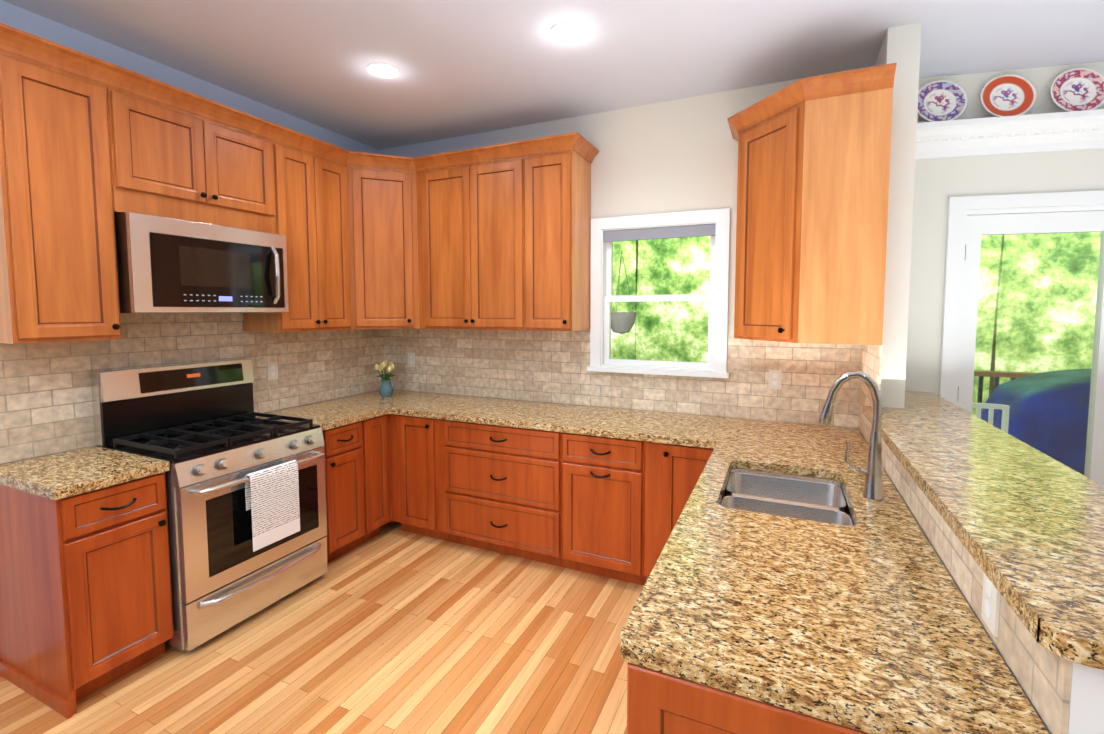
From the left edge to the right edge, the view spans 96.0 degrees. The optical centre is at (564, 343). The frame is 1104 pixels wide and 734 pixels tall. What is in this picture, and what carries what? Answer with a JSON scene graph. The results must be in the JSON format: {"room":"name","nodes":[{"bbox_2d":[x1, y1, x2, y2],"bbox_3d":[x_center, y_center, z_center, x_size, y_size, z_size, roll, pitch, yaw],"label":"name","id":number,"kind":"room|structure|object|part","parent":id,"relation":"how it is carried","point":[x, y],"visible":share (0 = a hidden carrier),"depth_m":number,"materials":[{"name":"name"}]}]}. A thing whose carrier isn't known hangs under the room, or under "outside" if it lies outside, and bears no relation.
{"room":"kitchen","nodes":[
{"label":"kitchen","id":0,"kind":"room"},
{"bbox_2d":[0,0,378,463],"bbox_3d":[-2.789,0.016,1.614,0.120,2.930,6.150,2,4,24],"label":"wall","id":1,"kind":"structure","parent":0,"point":[14,16],"depth_m":2.69,"materials":[{"name":"blue paint"}]},
{"bbox_2d":[0,49,120,343],"bbox_3d":[-2.254,-0.603,2.160,0.382,1.185,0.354,2,4,24],"label":"upper cabinet","id":2,"kind":"object","parent":1,"relation":"attached to","point":[58,271],"visible":0.98,"depth_m":2.08,"materials":[{"name":"brown wood"}]},
{"bbox_2d":[107,85,274,233],"bbox_3d":[-2.024,-0.929,2.663,0.382,0.600,0.784,2,4,24],"label":"upper cabinet","id":3,"kind":"object","parent":1,"relation":"attached to","point":[167,161],"visible":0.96,"depth_m":2.52,"materials":[{"name":"brown wood"}]},
{"bbox_2d":[114,212,288,312],"bbox_3d":[-1.969,-0.394,2.676,0.483,0.459,0.770,2,4,24],"label":"over-the-range microwave","id":4,"kind":"object","parent":3,"relation":"attached to","point":[167,265],"visible":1,"depth_m":2.50,"materials":[{"name":"silver metal"}]},
{"bbox_2d":[0,313,384,463],"bbox_3d":[-2.036,0.060,3.169,0.008,1.440,2.392,2,4,24],"label":"wall tile","id":5,"kind":"structure","parent":1,"relation":"attached to","point":[46,406],"depth_m":2.73,"materials":[{"name":"beige tile"}]},
{"bbox_2d":[267,362,277,379],"bbox_3d":[-1.958,0.184,3.333,0.008,0.116,0.072,2,4,24],"label":"electrical outlet","id":6,"kind":"object","parent":5,"relation":"attached to","point":[272,370],"visible":1,"depth_m":3.33,"materials":[{"name":"beige plastic"}]},
{"bbox_2d":[243,140,350,331],"bbox_3d":[-1.754,-0.677,3.292,0.382,1.185,0.546,2,4,24],"label":"upper cabinet","id":7,"kind":"object","parent":1,"relation":"attached to","point":[311,205],"visible":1,"depth_m":3.19,"materials":[{"name":"brown wood"}]},
{"bbox_2d":[0,521,643,733],"bbox_3d":[0.467,1.589,0.771,6.840,0.100,7.050,2,4,24],"label":"floor","id":8,"kind":"structure","parent":0,"point":[392,627],"depth_m":2.25,"materials":[{"name":"brown wood"}]},
{"bbox_2d":[0,472,173,718],"bbox_3d":[-2.125,1.008,2.197,0.674,0.874,0.378,2,4,24],"label":"base cabinet","id":9,"kind":"object","parent":8,"relation":"on","point":[86,608],"visible":0.94,"depth_m":2.04,"materials":[{"name":"brown wood"}]},
{"bbox_2d":[0,446,169,499],"bbox_3d":[-2.131,0.551,2.173,0.642,0.040,0.391,2,4,24],"label":"countertop","id":10,"kind":"structure","parent":9,"relation":"on","point":[60,475],"depth_m":2.10,"materials":[{"name":"stone"}]},
{"bbox_2d":[91,358,327,651],"bbox_3d":[-1.844,0.770,2.697,0.758,1.285,0.766,2,4,24],"label":"range","id":11,"kind":"object","parent":8,"relation":"on","point":[207,433],"visible":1,"depth_m":2.52,"materials":[{"name":"silver metal"}]},
{"bbox_2d":[245,460,299,551],"bbox_3d":[-1.502,0.827,2.567,0.043,0.388,0.260,2,4,24],"label":"hanging towel","id":12,"kind":"object","parent":11,"relation":"hanging from","point":[272,498],"visible":0.94,"depth_m":2.54,"materials":[{"name":"fabric"}]},
{"bbox_2d":[322,421,364,562],"bbox_3d":[-1.663,0.940,3.244,0.674,0.874,0.350,2,4,24],"label":"base cabinet","id":13,"kind":"object","parent":8,"relation":"on","point":[343,450],"visible":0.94,"depth_m":3.14,"materials":[{"name":"brown wood"}]},
{"bbox_2d":[356,414,392,546],"bbox_3d":[-1.550,0.920,3.541,0.640,0.874,0.280,2,4,24],"label":"base cabinet","id":14,"kind":"object","parent":8,"relation":"on","point":[375,471],"depth_m":3.39,"materials":[{"name":"brown wood"}]},
{"bbox_3d":[-1.251,0.871,3.524,0.082,0.774,0.064,2,4,24],"label":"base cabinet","id":15,"kind":"part","parent":14,"relation":"part of","materials":[{"name":"brown wood"}]},
{"bbox_2d":[340,390,868,453],"bbox_3d":[-0.062,0.479,3.276,3.536,0.040,0.651,2,4,24],"label":"countertop","id":16,"kind":"structure","parent":14,"relation":"on","point":[693,430],"depth_m":3.02,"materials":[{"name":"stone"}]},
{"bbox_2d":[375,361,395,396],"bbox_3d":[-1.393,0.277,3.898,0.161,0.279,0.147,2,4,24],"label":"vase","id":17,"kind":"object","parent":16,"relation":"on","point":[386,388],"visible":1,"depth_m":3.86,"materials":[{"name":"blue ceramic"}]},
{"bbox_2d":[391,414,452,541],"bbox_3d":[-0.892,0.912,3.669,0.453,0.874,0.670,2,4,24],"label":"base cabinet","id":18,"kind":"object","parent":8,"relation":"on","point":[418,472],"visible":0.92,"depth_m":3.39,"materials":[{"name":"brown wood"}]},
{"bbox_2d":[444,420,566,567],"bbox_3d":[-0.293,0.929,3.404,0.852,0.874,0.674,2,4,24],"label":"base cabinet","id":19,"kind":"object","parent":8,"relation":"on","point":[503,489],"visible":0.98,"depth_m":3.12,"materials":[{"name":"brown wood"}]},
{"bbox_2d":[562,433,646,584],"bbox_3d":[0.327,0.947,3.131,0.498,0.874,0.674,2,4,24],"label":"base cabinet","id":20,"kind":"object","parent":8,"relation":"on","point":[603,492],"visible":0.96,"depth_m":2.86,"materials":[{"name":"brown wood"}]},
{"bbox_2d":[644,441,713,578],"bbox_3d":[0.740,0.959,2.951,0.398,0.874,0.670,2,4,24],"label":"base cabinet","id":21,"kind":"object","parent":8,"relation":"on","point":[673,472],"visible":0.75,"depth_m":2.70,"materials":[{"name":"brown wood"}]},
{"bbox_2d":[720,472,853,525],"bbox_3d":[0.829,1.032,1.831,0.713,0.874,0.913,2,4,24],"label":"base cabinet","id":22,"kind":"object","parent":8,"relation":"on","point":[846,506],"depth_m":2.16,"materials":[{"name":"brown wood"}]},
{"bbox_2d":[620,438,1049,733],"bbox_3d":[0.763,0.586,1.641,0.704,0.040,1.680,2,4,24],"label":"countertop","id":23,"kind":"structure","parent":22,"relation":"on","point":[868,622],"depth_m":1.09,"materials":[{"name":"stone"}]},
{"bbox_2d":[719,468,854,525],"bbox_3d":[0.838,0.695,1.910,0.475,0.210,0.635,2,4,24],"label":"undermount sink","id":24,"kind":"object","parent":23,"relation":"in","point":[810,499],"visible":0.27,"depth_m":2.11,"materials":[{"name":"silver metal"}]},
{"bbox_2d":[818,370,883,499],"bbox_3d":[1.045,0.325,1.813,0.217,0.457,0.065,2,4,24],"label":"gooseneck faucet","id":25,"kind":"object","parent":23,"relation":"on","point":[873,484],"visible":1,"depth_m":1.78,"materials":[{"name":"silver metal"}]},
{"bbox_2d":[256,398,387,430],"bbox_3d":[-1.628,0.477,3.308,0.644,0.040,0.553,2,4,24],"label":"countertop","id":26,"kind":"structure","parent":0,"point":[329,414],"depth_m":3.32,"materials":[{"name":"stone"}]},
{"bbox_2d":[2,0,1103,149],"bbox_3d":[0.467,-1.434,0.574,6.840,0.100,7.050,2,4,24],"label":"ceiling","id":27,"kind":"structure","parent":0,"point":[466,67],"depth_m":2.53,"materials":[{"name":"white paint"}]},
{"bbox_2d":[367,63,398,77],"bbox_3d":[-1.016,-1.524,2.780,0.170,0.008,0.170,2,4,24],"label":"recessed light","id":28,"kind":"object","parent":27,"relation":"in","point":[383,69],"visible":1,"depth_m":2.77,"materials":[{"name":"white"}]},
{"bbox_2d":[550,22,584,42],"bbox_3d":[0.011,-1.499,2.402,0.170,0.008,0.170,2,4,24],"label":"recessed light","id":29,"kind":"object","parent":27,"relation":"in","point":[566,30],"visible":1,"depth_m":2.39,"materials":[{"name":"white"}]},
{"bbox_2d":[379,66,872,430],"bbox_3d":[0.103,-0.115,3.614,3.556,2.930,0.150,2,4,24],"label":"wall","id":30,"kind":"structure","parent":0,"point":[678,155],"depth_m":3.23,"materials":[{"name":"paint"}]},
{"bbox_2d":[346,165,418,328],"bbox_3d":[-1.384,-0.710,3.787,0.660,1.185,0.658,2,4,24],"label":"upper cabinet","id":31,"kind":"object","parent":30,"relation":"attached to","point":[383,239],"visible":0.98,"depth_m":3.56,"materials":[{"name":"brown wood"}]},
{"bbox_2d":[0,23,598,170],"bbox_3d":[-1.145,-1.230,2.689,1.953,0.080,2.408,2,4,24],"label":"crown molding","id":32,"kind":"structure","parent":31,"relation":"attached to","point":[13,40],"depth_m":2.77,"materials":[{"name":"brown wood"}]},
{"bbox_2d":[416,156,524,329],"bbox_3d":[-0.617,-0.698,3.600,0.888,1.185,0.382,2,4,24],"label":"upper cabinet","id":33,"kind":"object","parent":30,"relation":"attached to","point":[471,241],"visible":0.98,"depth_m":3.44,"materials":[{"name":"brown wood"}]},
{"bbox_2d":[524,149,590,330],"bbox_3d":[-0.052,-0.681,3.352,0.340,1.185,0.382,2,4,24],"label":"upper cabinet","id":34,"kind":"object","parent":30,"relation":"attached to","point":[557,185],"visible":0.98,"depth_m":3.22,"materials":[{"name":"brown wood"}]},
{"bbox_2d":[384,329,861,426],"bbox_3d":[0.068,0.164,3.561,3.548,0.549,0.008,2,4,24],"label":"wall tile","id":35,"kind":"structure","parent":30,"relation":"attached to","point":[545,366],"depth_m":3.47,"materials":[{"name":"beige tile"}]},
{"bbox_2d":[408,353,414,366],"bbox_3d":[-1.280,0.136,4.145,0.072,0.116,0.008,2,4,24],"label":"electrical outlet","id":36,"kind":"object","parent":35,"relation":"attached to","point":[411,359],"visible":1,"depth_m":4.14,"materials":[{"name":"beige plastic"}]},
{"bbox_2d":[768,370,781,388],"bbox_3d":[1.278,0.220,3.021,0.072,0.116,0.008,2,4,24],"label":"electrical outlet","id":37,"kind":"object","parent":35,"relation":"attached to","point":[775,377],"visible":1,"depth_m":3.02,"materials":[{"name":"beige plastic"}]},
{"bbox_2d":[587,208,729,377],"bbox_3d":[0.623,-0.324,3.335,0.944,1.052,0.175,2,4,24],"label":"kitchen window","id":38,"kind":"structure","parent":30,"relation":"in","point":[714,224],"depth_m":3.29,"materials":[{"name":"white wood"}]},
{"bbox_2d":[728,63,896,344],"bbox_3d":[1.229,-0.628,2.633,0.731,1.223,0.668,2,4,24],"label":"upper cabinet","id":39,"kind":"object","parent":30,"relation":"attached to","point":[812,205],"depth_m":2.35,"materials":[{"name":"brown wood"}]},
{"bbox_2d":[860,22,921,444],"bbox_3d":[1.762,-0.061,2.802,0.133,2.930,0.800,2,4,24],"label":"wall column","id":40,"kind":"structure","parent":0,"point":[900,46],"depth_m":2.39,"materials":[{"name":"beige paint"}]},
{"bbox_2d":[882,466,1103,733],"bbox_3d":[1.217,0.948,1.630,0.133,1.069,1.899,2,4,24],"label":"wall","id":41,"kind":"structure","parent":0,"point":[1086,713],"depth_m":0.75,"materials":[{"name":"white paint"}]},
{"bbox_2d":[858,345,1072,733],"bbox_3d":[1.231,0.298,1.796,0.008,0.512,2.292,2,4,24],"label":"wall tile","id":42,"kind":"structure","parent":41,"relation":"attached to","point":[1043,675],"depth_m":1.08,"materials":[{"name":"beige tile"}]},
{"bbox_2d":[981,573,1000,637],"bbox_3d":[0.874,0.526,1.021,0.008,0.116,0.072,2,4,24],"label":"outlet","id":43,"kind":"object","parent":42,"relation":"attached to","point":[991,596],"visible":0.83,"depth_m":1.01,"materials":[{"name":"beige plastic"}]},
{"bbox_2d":[863,391,1103,669],"bbox_3d":[1.439,0.378,1.826,0.434,0.040,2.575,2,4,24],"label":"countertop","id":44,"kind":"structure","parent":41,"relation":"on","point":[1024,522],"depth_m":1.18,"materials":[{"name":"stone"}]},
{"bbox_2d":[905,61,1103,394],"bbox_3d":[3.388,-0.058,2.749,2.970,2.930,0.150,1,4,13],"label":"wall","id":45,"kind":"structure","parent":0,"point":[938,182],"depth_m":2.86,"materials":[{"name":"beige paint"}]},
{"bbox_2d":[915,109,1103,158],"bbox_3d":[3.349,-1.136,2.545,2.948,0.168,0.125,1,4,13],"label":"display shelf","id":46,"kind":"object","parent":45,"relation":"attached to","point":[1062,131],"depth_m":2.74,"materials":[{"name":"white wood"}]},
{"bbox_2d":[918,80,966,121],"bbox_3d":[2.135,-1.370,2.833,0.260,0.260,0.026,1,-8,13],"label":"plate","id":47,"kind":"object","parent":46,"relation":"on","point":[942,100],"visible":0.94,"depth_m":2.83,"materials":[{"name":"ceramic"}]},
{"bbox_2d":[980,74,1035,116],"bbox_3d":[2.453,-1.366,2.761,0.260,0.260,0.026,1,-8,13],"label":"plate","id":48,"kind":"object","parent":46,"relation":"on","point":[1008,95],"visible":0.92,"depth_m":2.76,"materials":[{"name":"ceramic"}]},
{"bbox_2d":[1050,68,1103,111],"bbox_3d":[2.773,-1.361,2.688,0.260,0.260,0.026,1,-8,13],"label":"plate","id":49,"kind":"object","parent":46,"relation":"on","point":[1078,89],"visible":1,"depth_m":2.69,"materials":[{"name":"ceramic"}]},
{"bbox_2d":[938,190,1103,485],"bbox_3d":[3.090,0.283,2.827,1.746,2.240,0.170,1,4,13],"label":"door frame","id":50,"kind":"structure","parent":45,"relation":"attached to","point":[971,220],"depth_m":2.86,"materials":[{"name":"white wood"}]},
{"label":"outside","id":51,"kind":"structure","parent":0,"visible":0},
{"bbox_2d":[611,232,1100,415],"bbox_3d":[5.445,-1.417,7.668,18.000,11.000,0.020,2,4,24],"label":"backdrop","id":52,"kind":"structure","parent":51,"point":[671,326],"depth_m":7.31,"materials":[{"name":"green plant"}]},
{"bbox_3d":[0.536,1.076,1.169,0.713,0.874,0.531,2,4,24],"label":"base cabinet","id":53,"kind":"object","parent":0,"visible":0},
{"bbox_2d":[627,662,868,733],"bbox_3d":[0.439,1.093,0.909,0.680,0.874,0.022,2,4,24],"label":"cabinet end panel","id":54,"kind":"object","parent":53,"relation":"attached to","point":[658,702],"visible":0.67,"depth_m":0.95,"materials":[{"name":"brown wood"}]},
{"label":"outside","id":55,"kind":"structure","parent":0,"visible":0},
{"bbox_2d":[611,252,635,333],"bbox_3d":[0.493,-0.439,4.324,0.260,0.715,0.253,2,4,24],"label":"hanging basket","id":56,"kind":"object","parent":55,"point":[617,324],"depth_m":4.25,"materials":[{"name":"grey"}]},
{"bbox_2d":[974,370,1036,410],"bbox_3d":[4.343,0.983,3.456,5.500,1.260,2.348,2,4,24],"label":"railing","id":57,"kind":"object","parent":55,"point":[995,376],"depth_m":4.68,"materials":[{"name":"brown wood"}]},
{"bbox_2d":[972,402,1009,432],"bbox_3d":[2.874,0.912,3.415,0.360,0.964,0.360,2,4,24],"label":"chair","id":58,"kind":"object","parent":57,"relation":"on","point":[1004,408],"depth_m":3.48,"materials":[{"name":"white"}]},
{"bbox_2d":[981,369,1091,474],"bbox_3d":[4.241,0.792,3.732,1.747,1.157,0.764,2,4,24],"label":"grill","id":59,"kind":"object","parent":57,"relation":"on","point":[1069,455],"depth_m":3.67,"materials":[{"name":"blue fabric"}]}
]}

